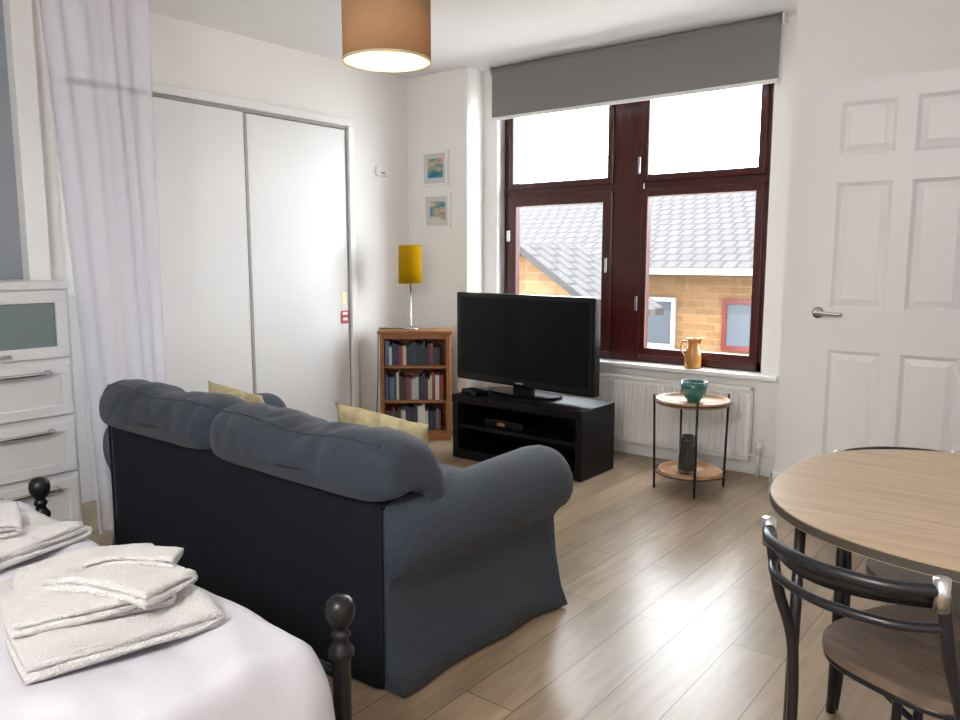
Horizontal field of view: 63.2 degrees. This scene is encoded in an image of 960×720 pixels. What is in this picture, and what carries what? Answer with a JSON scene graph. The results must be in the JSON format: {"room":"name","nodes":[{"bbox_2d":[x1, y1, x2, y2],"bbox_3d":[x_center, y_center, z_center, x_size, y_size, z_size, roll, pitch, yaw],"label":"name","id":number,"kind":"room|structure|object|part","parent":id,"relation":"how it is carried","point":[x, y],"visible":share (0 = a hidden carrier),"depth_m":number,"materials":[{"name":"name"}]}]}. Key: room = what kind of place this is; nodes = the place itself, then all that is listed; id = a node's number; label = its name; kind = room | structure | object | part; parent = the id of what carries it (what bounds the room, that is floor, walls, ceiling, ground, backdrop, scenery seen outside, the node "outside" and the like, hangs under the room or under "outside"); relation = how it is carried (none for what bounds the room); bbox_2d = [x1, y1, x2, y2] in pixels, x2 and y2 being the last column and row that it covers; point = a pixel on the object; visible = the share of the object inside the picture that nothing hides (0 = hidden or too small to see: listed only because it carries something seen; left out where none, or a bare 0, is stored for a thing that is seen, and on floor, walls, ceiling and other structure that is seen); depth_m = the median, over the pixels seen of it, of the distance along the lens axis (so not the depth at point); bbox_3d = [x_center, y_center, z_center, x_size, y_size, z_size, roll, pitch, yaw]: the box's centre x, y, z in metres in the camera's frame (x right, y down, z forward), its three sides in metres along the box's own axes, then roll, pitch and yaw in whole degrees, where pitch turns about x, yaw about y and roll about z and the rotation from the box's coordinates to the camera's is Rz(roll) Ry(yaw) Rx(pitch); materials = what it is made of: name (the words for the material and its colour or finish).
{"room":"living room","nodes":[
{"label":"living room","id":0,"kind":"room"},
{"bbox_2d":[0,0,409,412],"bbox_3d":[-2.498,-0.501,3.681,0.120,2.640,6.950,6,9,38],"label":"wall","id":1,"kind":"structure","parent":0,"point":[184,54],"depth_m":5.18,"materials":[{"name":"white paint"}]},
{"bbox_2d":[2,0,50,279],"bbox_3d":[-2.212,-0.528,3.881,0.080,2.640,0.100,6,9,38],"label":"trim","id":2,"kind":"structure","parent":1,"relation":"attached to","point":[18,20],"depth_m":3.78,"materials":[{"name":"white wood"}]},
{"bbox_2d":[376,166,386,176],"bbox_3d":[-0.721,-1.383,5.717,0.033,0.070,0.100,6,9,38],"label":"sensor","id":3,"kind":"object","parent":1,"relation":"attached to","point":[380,170],"visible":1,"depth_m":5.70,"materials":[{"name":"white plastic"}]},
{"bbox_2d":[407,67,483,414],"bbox_3d":[-0.197,-0.807,6.018,0.580,2.640,0.400,6,9,38],"label":"wall","id":4,"kind":"structure","parent":0,"point":[445,109],"depth_m":5.77,"materials":[{"name":"white paint"}]},
{"bbox_2d":[422,150,448,186],"bbox_3d":[-0.332,-1.416,5.775,0.250,0.250,0.022,6,9,38],"label":"framed picture","id":5,"kind":"object","parent":4,"relation":"attached to","point":[435,164],"visible":1,"depth_m":5.77,"materials":[{"name":"white"}]},
{"bbox_2d":[427,158,442,177],"bbox_3d":[-0.331,-1.421,5.774,0.150,0.140,0.003,6,9,38],"label":"art","id":6,"kind":"object","parent":5,"relation":"attached to","point":[434,165],"depth_m":5.77},
{"bbox_2d":[424,193,450,228],"bbox_3d":[-0.316,-1.107,5.803,0.250,0.250,0.022,6,9,38],"label":"framed picture","id":7,"kind":"object","parent":4,"relation":"attached to","point":[437,207],"visible":1,"depth_m":5.80,"materials":[{"name":"white"}]},
{"bbox_2d":[430,201,444,219],"bbox_3d":[-0.316,-1.112,5.802,0.150,0.140,0.003,6,9,38],"label":"art","id":8,"kind":"object","parent":7,"relation":"attached to","point":[437,208],"depth_m":5.80},
{"bbox_2d":[149,0,797,77],"bbox_3d":[-0.171,-1.633,1.687,6.000,0.120,6.950,6,9,38],"label":"ceiling","id":9,"kind":"structure","parent":0,"point":[480,35],"depth_m":4.46,"materials":[{"name":"white paint"}]},
{"bbox_2d":[36,0,166,533],"bbox_3d":[-2.082,-0.440,3.135,0.092,2.620,2.000,6,9,38],"label":"curtain","id":10,"kind":"object","parent":9,"relation":"hanging from","point":[97,53],"visible":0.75,"depth_m":3.59,"materials":[{"name":"white fabric"}]},
{"bbox_2d":[341,0,430,72],"bbox_3d":[-0.334,-1.389,2.766,0.318,0.642,0.318,6,9,38],"label":"pendant lamp","id":11,"kind":"object","parent":9,"relation":"hanging from","point":[383,36],"visible":1,"depth_m":2.68,"materials":[{"name":"brown fabric"}]},
{"bbox_2d":[489,11,787,120],"bbox_3d":[0.883,-1.810,4.940,2.040,0.372,0.060,6,9,38],"label":"roller blind","id":12,"kind":"object","parent":9,"relation":"attached to","point":[746,53],"visible":1,"depth_m":4.81,"materials":[{"name":"grey fabric"}]},
{"bbox_2d":[81,431,942,719],"bbox_3d":[-0.171,1.094,2.044,6.000,0.100,6.950,6,9,38],"label":"floor","id":13,"kind":"structure","parent":0,"point":[671,612],"depth_m":2.77,"materials":[{"name":"brown wood"}]},
{"bbox_2d":[0,279,82,521],"bbox_3d":[-2.299,0.243,3.482,0.536,1.175,0.795,6,9,38],"label":"dresser","id":14,"kind":"object","parent":13,"relation":"on","point":[38,433],"visible":0.9,"depth_m":3.50,"materials":[{"name":"white wood"}]},
{"bbox_3d":[-2.100,-0.006,3.321,0.026,0.012,0.192,6,9,38],"label":"glass drawer handle","id":15,"kind":"part","parent":14,"relation":"part of","materials":[{"name":"silver metal"}]},
{"bbox_3d":[-2.015,0.069,3.424,0.047,0.026,0.260,6,9,38],"label":"handle","id":16,"kind":"part","parent":14,"relation":"part of","materials":[{"name":"silver metal"}]},
{"bbox_3d":[-2.015,0.337,3.459,0.047,0.026,0.260,6,9,38],"label":"handle","id":17,"kind":"part","parent":14,"relation":"part of","materials":[{"name":"silver metal"}]},
{"bbox_3d":[-2.136,-0.130,3.304,0.010,0.220,0.655,6,9,38],"label":"glass pane","id":18,"kind":"part","parent":14,"relation":"part of","materials":[{"name":"grey"}]},
{"bbox_3d":[-2.015,0.605,3.494,0.047,0.026,0.260,6,9,38],"label":"handle","id":19,"kind":"part","parent":14,"relation":"part of","materials":[{"name":"silver metal"}]},
{"bbox_3d":[-2.132,-0.129,3.301,0.020,0.300,0.745,6,9,38],"label":"glass drawer","id":20,"kind":"part","parent":14,"relation":"part of","materials":[{"name":"white"}]},
{"bbox_3d":[-2.122,0.167,3.333,0.008,0.235,0.735,6,9,38],"label":"drawer frame","id":21,"kind":"part","parent":14,"relation":"part of","materials":[{"name":"white wood"}]},
{"bbox_3d":[-2.132,0.166,3.341,0.018,0.245,0.745,6,9,38],"label":"drawer","id":22,"kind":"part","parent":14,"relation":"part of","materials":[{"name":"white wood"}]},
{"bbox_3d":[-2.122,0.434,3.368,0.008,0.235,0.735,6,9,38],"label":"drawer frame","id":23,"kind":"part","parent":14,"relation":"part of","materials":[{"name":"white wood"}]},
{"bbox_3d":[-2.132,0.433,3.376,0.018,0.245,0.745,6,9,38],"label":"drawer","id":24,"kind":"part","parent":14,"relation":"part of","materials":[{"name":"white wood"}]},
{"bbox_3d":[-2.122,0.702,3.403,0.008,0.235,0.735,6,9,38],"label":"drawer frame","id":25,"kind":"part","parent":14,"relation":"part of","materials":[{"name":"white wood"}]},
{"bbox_3d":[-2.132,0.701,3.411,0.018,0.245,0.745,6,9,38],"label":"drawer","id":26,"kind":"part","parent":14,"relation":"part of","materials":[{"name":"white wood"}]},
{"bbox_2d":[0,476,355,719],"bbox_3d":[-1.534,0.795,1.325,1.613,0.680,2.194,6,9,38],"label":"bed","id":27,"kind":"object","parent":13,"relation":"on","point":[245,667],"visible":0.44,"depth_m":1.50,"materials":[{"name":"white fabric"}]},
{"bbox_2d":[0,502,93,569],"bbox_3d":[-1.332,0.449,2.071,0.455,0.088,0.372,3,8,24],"label":"folded towels","id":28,"kind":"object","parent":27,"relation":"on","point":[25,535],"visible":1,"depth_m":2.04,"materials":[{"name":"white fabric"}]},
{"bbox_2d":[0,502,21,537],"bbox_3d":[-1.305,0.421,2.074,0.150,0.034,0.277,-5,9,-32],"label":"hand towel","id":29,"kind":"object","parent":28,"relation":"on","point":[10,513],"depth_m":2.02,"materials":[{"name":"white fabric"}]},
{"bbox_2d":[0,543,225,684],"bbox_3d":[-0.819,0.483,1.677,0.392,0.122,0.477,-6,9,-37],"label":"folded towels","id":30,"kind":"object","parent":27,"relation":"on","point":[69,611],"visible":1,"depth_m":1.58,"materials":[{"name":"white fabric"}]},
{"bbox_2d":[51,82,359,503],"bbox_3d":[-1.516,-0.455,4.807,0.050,2.255,2.010,6,9,38],"label":"wardrobe","id":31,"kind":"object","parent":13,"relation":"on","point":[257,214],"visible":0.56,"depth_m":4.88,"materials":[{"name":"white wood"}]},
{"bbox_3d":[-1.773,-0.383,4.472,0.016,2.160,1.055,6,9,38],"label":"sliding door","id":32,"kind":"part","parent":31,"relation":"part of","materials":[{"name":"white wood"}]},
{"bbox_3d":[-1.220,-0.479,5.205,0.014,2.160,0.900,6,9,38],"label":"sliding door","id":33,"kind":"part","parent":31,"relation":"part of","materials":[{"name":"white wood"}]},
{"bbox_2d":[341,310,348,322],"bbox_3d":[-0.958,-0.306,5.542,0.004,0.090,0.065,6,9,38],"label":"notice sign","id":34,"kind":"object","parent":31,"relation":"attached to","point":[344,314],"visible":1,"depth_m":5.54,"materials":[{"name":"red plastic"}]},
{"bbox_2d":[99,379,573,697],"bbox_3d":[-0.694,0.500,3.156,1.995,0.790,0.914,6,10,40],"label":"sofa","id":35,"kind":"object","parent":13,"relation":"on","point":[277,510],"visible":0.99,"depth_m":2.58,"materials":[{"name":"fabric"}]},
{"bbox_2d":[99,379,245,449],"bbox_3d":[-1.236,0.262,3.216,0.922,0.331,0.342,6,10,40],"label":"cushion","id":36,"kind":"object","parent":35,"relation":"on","point":[139,414],"depth_m":3.07,"materials":[{"name":"fabric"}]},
{"bbox_3d":[-1.328,0.503,3.751,0.267,0.609,0.844,6,10,40],"label":"arm","id":37,"kind":"part","parent":35,"relation":"part of","materials":[{"name":"fabric"}]},
{"bbox_2d":[207,380,264,402],"bbox_3d":[-1.093,0.271,3.559,0.453,0.326,0.137,6,9,38],"label":"throw pillow","id":38,"kind":"object","parent":35,"relation":"on","point":[212,387],"visible":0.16,"depth_m":3.50,"materials":[{"name":"fabric"}]},
{"bbox_3d":[-0.885,0.593,2.943,1.749,0.638,0.257,6,10,40],"label":"panel","id":39,"kind":"part","parent":35,"relation":"part of","materials":[{"name":"fabric"}]},
{"bbox_2d":[210,402,445,501],"bbox_3d":[-0.542,0.339,2.623,0.985,0.332,0.344,6,10,40],"label":"cushion","id":40,"kind":"object","parent":35,"relation":"on","point":[260,452],"depth_m":2.44,"materials":[{"name":"fabric"}]},
{"bbox_2d":[335,402,428,444],"bbox_3d":[-0.381,0.344,3.079,0.492,0.331,0.140,5,9,31],"label":"throw pillow","id":41,"kind":"object","parent":35,"relation":"on","point":[346,414],"visible":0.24,"depth_m":3.01,"materials":[{"name":"fabric"}]},
{"bbox_2d":[439,463,461,474],"bbox_3d":[-0.325,0.543,3.008,0.764,0.214,0.662,6,10,40],"label":"seat cushion","id":42,"kind":"object","parent":35,"relation":"on","point":[446,469],"depth_m":3.10,"materials":[{"name":"fabric"}]},
{"bbox_3d":[-0.017,0.649,2.633,0.265,0.609,0.844,6,10,40],"label":"arm","id":43,"kind":"part","parent":35,"relation":"part of","materials":[{"name":"fabric"}]},
{"bbox_2d":[377,328,452,439],"bbox_3d":[-0.462,0.172,5.668,0.530,0.790,0.255,0,7,0],"label":"bookcase","id":44,"kind":"object","parent":13,"relation":"on","point":[442,336],"visible":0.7,"depth_m":5.58,"materials":[{"name":"brown wood"}]},
{"bbox_2d":[376,245,421,412],"bbox_3d":[-0.582,-0.144,5.653,0.341,1.360,0.170,1,8,10],"label":"table lamp","id":45,"kind":"object","parent":44,"relation":"on","point":[410,256],"visible":0.98,"depth_m":5.50,"materials":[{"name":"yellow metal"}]},
{"bbox_3d":[-0.498,-0.683,5.567,0.170,0.270,0.170,6,9,38],"label":"lamp shade","id":46,"kind":"part","parent":45,"relation":"part of","materials":[{"name":"yellow fabric"}]},
{"bbox_2d":[385,339,443,429],"bbox_3d":[-0.469,0.172,5.670,0.412,0.645,0.170,0,7,0],"label":"books","id":47,"kind":"object","parent":44,"relation":"in","point":[399,386],"visible":0.87,"depth_m":5.59,"materials":[{"name":"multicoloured paper"}]},
{"bbox_2d":[452,386,614,481],"bbox_3d":[0.323,0.449,4.974,0.980,0.420,0.400,6,9,38],"label":"tv stand","id":48,"kind":"object","parent":13,"relation":"on","point":[581,430],"visible":0.88,"depth_m":4.86,"materials":[{"name":"black wood"}]},
{"bbox_2d":[461,387,487,396],"bbox_3d":[-0.034,0.207,5.072,0.101,0.030,0.180,-5,9,-32],"label":"box","id":49,"kind":"object","parent":48,"relation":"on","point":[472,391],"visible":1,"depth_m":5.03,"materials":[{"name":"black plastic"}]},
{"bbox_2d":[485,414,540,431],"bbox_3d":[0.210,0.401,5.018,0.300,0.047,0.202,6,9,38],"label":"media box","id":50,"kind":"object","parent":48,"relation":"on","point":[506,421],"visible":1,"depth_m":4.96,"materials":[{"name":"black plastic"}]},
{"bbox_2d":[457,292,600,400],"bbox_3d":[0.288,-0.097,5.020,1.160,0.649,0.260,7,10,44],"label":"flat-screen tv","id":51,"kind":"object","parent":48,"relation":"on","point":[536,345],"visible":1,"depth_m":4.92,"materials":[{"name":"black plastic"}]},
{"bbox_2d":[653,390,731,498],"bbox_3d":[1.194,0.462,4.413,0.426,0.540,0.426,6,9,38],"label":"side table","id":52,"kind":"object","parent":13,"relation":"on","point":[706,472],"visible":0.88,"depth_m":4.39,"materials":[{"name":"brown wood"}]},
{"bbox_2d":[677,434,696,473],"bbox_3d":[1.174,0.529,4.412,0.108,0.210,0.108,6,9,38],"label":"glass vase","id":53,"kind":"object","parent":52,"relation":"on","point":[685,465],"visible":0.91,"depth_m":4.37,"materials":[{"name":"grey glass"}]},
{"bbox_2d":[658,461,722,481],"bbox_3d":[1.194,0.631,4.435,0.358,0.028,0.358,6,9,38],"label":"tray","id":54,"kind":"object","parent":52,"relation":"on","point":[706,472],"depth_m":4.39,"materials":[{"name":"brown wood"}]},
{"bbox_2d":[656,392,730,409],"bbox_3d":[1.194,0.230,4.382,0.408,0.028,0.408,6,9,38],"label":"tray","id":55,"kind":"object","parent":52,"relation":"on","point":[676,400],"depth_m":4.34,"materials":[{"name":"brown wood"}]},
{"bbox_2d":[681,379,707,402],"bbox_3d":[1.196,0.175,4.361,0.146,0.115,0.146,6,9,38],"label":"bowl","id":56,"kind":"object","parent":52,"relation":"on","point":[693,390],"visible":0.99,"depth_m":4.31,"materials":[{"name":"teal ceramic"}]},
{"bbox_2d":[762,515,959,719],"bbox_3d":[0.833,0.706,1.548,0.601,0.783,0.393,-4,9,-30],"label":"dining chair","id":57,"kind":"object","parent":13,"relation":"on","point":[907,653],"visible":1,"depth_m":1.47,"materials":[{"name":"brown wood"}]},
{"bbox_3d":[0.924,0.598,1.586,0.390,0.022,0.364,-4,9,-30],"label":"seat","id":58,"kind":"part","parent":57,"relation":"part of","materials":[{"name":"brown wood"}]},
{"bbox_2d":[770,449,959,719],"bbox_3d":[1.242,0.703,1.757,1.113,0.750,1.002,6,9,38],"label":"dining table","id":59,"kind":"object","parent":13,"relation":"on","point":[896,507],"visible":0.97,"depth_m":1.78,"materials":[{"name":"brown wood"}]},
{"bbox_3d":[1.242,0.718,1.759,0.944,0.720,0.454,6,9,38],"label":"frame","id":60,"kind":"part","parent":59,"relation":"part of","materials":[{"name":"black metal"}]},
{"bbox_2d":[834,446,959,719],"bbox_3d":[1.210,0.655,2.106,0.393,0.740,0.601,0,7,0],"label":"dining chair","id":61,"kind":"object","parent":13,"relation":"on","point":[873,567],"visible":0.14,"depth_m":2.05,"materials":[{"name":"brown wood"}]},
{"bbox_3d":[1.210,0.574,1.989,0.364,0.021,0.390,0,7,0],"label":"seat","id":62,"kind":"part","parent":61,"relation":"part of","materials":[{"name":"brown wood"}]},
{"bbox_2d":[484,14,796,457],"bbox_3d":[0.994,-0.702,5.215,2.295,2.640,0.200,6,9,38],"label":"wall","id":63,"kind":"structure","parent":0,"point":[765,402],"depth_m":4.63,"materials":[{"name":"white paint"}]},
{"bbox_2d":[508,191,613,351],"bbox_3d":[0.561,-0.628,5.558,0.865,1.085,0.055,6,9,38],"label":"window","id":64,"kind":"structure","parent":63,"relation":"in","point":[605,197],"depth_m":5.37,"materials":[{"name":"brown wood"}]},
{"bbox_2d":[507,157,641,310],"bbox_3d":[0.625,-0.863,5.442,1.070,1.000,0.030,6,9,38],"label":"latches","id":65,"kind":"object","parent":64,"relation":"attached to","point":[636,300],"visible":1,"depth_m":5.18,"materials":[{"name":"silver metal"}]},
{"bbox_2d":[504,83,773,371],"bbox_3d":[0.983,-0.943,5.238,1.970,1.888,0.110,6,9,38],"label":"frame","id":66,"kind":"object","parent":63,"relation":"attached to","point":[628,185],"visible":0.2,"depth_m":5.17,"materials":[{"name":"brown wood"}]},
{"bbox_2d":[508,84,770,190],"bbox_3d":[0.956,-1.503,5.131,1.870,0.670,0.055,6,9,38],"label":"window","id":67,"kind":"structure","parent":63,"relation":"in","point":[647,176],"depth_m":5.03,"materials":[{"name":"brown wood"}]},
{"bbox_3d":[0.561,-1.543,5.439,0.865,0.670,0.055,6,9,38],"label":"sash","id":68,"kind":"part","parent":67,"relation":"part of","materials":[{"name":"brown wood"}]},
{"bbox_3d":[1.379,-1.460,4.801,0.795,0.670,0.055,6,9,38],"label":"sash","id":69,"kind":"part","parent":67,"relation":"part of","materials":[{"name":"brown wood"}]},
{"bbox_2d":[600,372,761,477],"bbox_3d":[1.257,0.393,4.961,1.085,0.535,0.094,6,9,38],"label":"radiator","id":70,"kind":"object","parent":63,"relation":"attached to","point":[632,395],"visible":0.84,"depth_m":4.93,"materials":[{"name":"white metal"}]},
{"bbox_2d":[600,358,778,381],"bbox_3d":[0.929,0.016,5.287,2.180,0.027,0.215,6,9,38],"label":"window sill","id":71,"kind":"structure","parent":63,"relation":"attached to","point":[752,375],"depth_m":4.89,"materials":[{"name":"white"}]},
{"bbox_2d":[680,337,702,368],"bbox_3d":[1.333,-0.048,4.905,0.110,0.200,0.122,-2,8,-13],"label":"ceramic jug","id":72,"kind":"object","parent":71,"relation":"on","point":[692,356],"visible":1,"depth_m":4.86,"materials":[{"name":"orange ceramic"}]},
{"bbox_3d":[1.290,-0.068,4.932,0.056,0.117,0.012,6,9,38],"label":"handle","id":73,"kind":"part","parent":72,"relation":"part of","materials":[{"name":"orange ceramic"}]},
{"bbox_2d":[614,440,774,476],"bbox_3d":[0.919,0.558,5.299,2.275,0.120,0.018,6,9,38],"label":"baseboard","id":74,"kind":"structure","parent":63,"relation":"attached to","point":[766,464],"depth_m":4.88,"materials":[{"name":"white wood"}]},
{"bbox_2d":[637,182,765,363],"bbox_3d":[1.379,-0.545,4.921,0.795,1.085,0.055,6,9,38],"label":"window","id":75,"kind":"structure","parent":63,"relation":"in","point":[759,187],"depth_m":4.86,"materials":[{"name":"brown wood"}]},
{"bbox_2d":[774,0,959,472],"bbox_3d":[2.986,-0.472,3.459,3.025,2.640,0.520,6,9,38],"label":"wall","id":76,"kind":"structure","parent":0,"point":[838,41],"depth_m":3.98,"materials":[{"name":"white paint"}]},
{"bbox_2d":[769,472,780,492],"bbox_3d":[2.064,0.727,4.001,1.145,0.120,0.020,6,9,38],"label":"baseboard","id":77,"kind":"structure","parent":76,"relation":"attached to","point":[774,474],"depth_m":4.33,"materials":[{"name":"white wood"}]},
{"bbox_2d":[799,68,959,461],"bbox_3d":[1.819,-0.181,3.409,0.740,2.050,0.040,6,9,38],"label":"door","id":78,"kind":"structure","parent":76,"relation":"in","point":[885,245],"depth_m":3.40,"materials":[{"name":"white paint"}]},
{"bbox_2d":[812,307,823,317],"bbox_3d":[1.553,-0.219,3.585,0.052,0.052,0.008,6,9,38],"label":"rose","id":79,"kind":"object","parent":78,"relation":"attached to","point":[815,308],"visible":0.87,"depth_m":3.58,"materials":[{"name":"silver metal"}]},
{"bbox_2d":[814,311,841,316],"bbox_3d":[1.579,-0.210,3.538,0.121,0.023,0.052,6,9,38],"label":"lever","id":80,"kind":"object","parent":78,"relation":"attached to","point":[824,313],"visible":1,"depth_m":3.52,"materials":[{"name":"silver metal"}]},
{"label":"outside","id":81,"kind":"structure","parent":0,"visible":0},
{"bbox_3d":[16.478,0.847,29.384,70.000,0.100,54.000,6,9,38],"label":"ground","id":82,"kind":"structure","parent":81,"visible":0},
{"bbox_2d":[520,244,663,316],"bbox_3d":[1.254,0.351,14.129,3.400,4.840,2.100,6,9,38],"label":"gabled wing","id":83,"kind":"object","parent":82,"relation":"on","point":[545,269],"visible":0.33,"depth_m":13.19},
{"bbox_2d":[649,274,751,354],"bbox_3d":[5.439,0.410,15.179,22.000,4.450,0.300,6,9,38],"label":"brick wall","id":84,"kind":"structure","parent":82,"relation":"on","point":[700,298],"depth_m":15.61,"materials":[{"name":"brick"}]},
{"bbox_2d":[648,301,670,343],"bbox_3d":[3.684,-0.782,16.198,0.700,0.950,0.020,6,9,38],"label":"window pane","id":85,"kind":"structure","parent":84,"relation":"in","point":[659,325],"depth_m":16.15,"materials":[{"name":"grey glass"}]},
{"bbox_2d":[647,297,676,348],"bbox_3d":[3.677,-0.781,16.190,0.800,1.050,0.059,6,9,38],"label":"window","id":86,"kind":"structure","parent":84,"relation":"in","point":[672,300],"depth_m":15.98,"materials":[{"name":"white plastic"}]},
{"bbox_2d":[721,299,750,351],"bbox_3d":[5.025,-0.668,15.135,0.670,1.000,0.059,6,9,38],"label":"window","id":87,"kind":"structure","parent":84,"relation":"in","point":[725,302],"depth_m":15.24,"materials":[{"name":"red wood"}]},
{"bbox_2d":[726,304,750,346],"bbox_3d":[5.032,-0.669,15.143,0.570,0.900,0.020,6,9,38],"label":"window pane","id":88,"kind":"structure","parent":84,"relation":"in","point":[738,316],"depth_m":15.14,"materials":[{"name":"grey glass"}]},
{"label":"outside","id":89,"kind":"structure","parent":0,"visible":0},
{"bbox_2d":[520,191,755,268],"bbox_3d":[8.284,-3.207,18.352,24.000,2.200,10.500,6,9,38],"label":"roof","id":90,"kind":"structure","parent":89,"point":[705,231],"depth_m":18.03,"materials":[{"name":"tile"}]},
{"bbox_2d":[649,268,752,275],"bbox_3d":[5.006,-1.616,14.360,24.000,0.120,0.100,6,9,38],"label":"gutter","id":91,"kind":"object","parent":90,"relation":"attached to","point":[676,271],"visible":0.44,"depth_m":14.93,"materials":[{"name":"grey plastic"}]}
]}

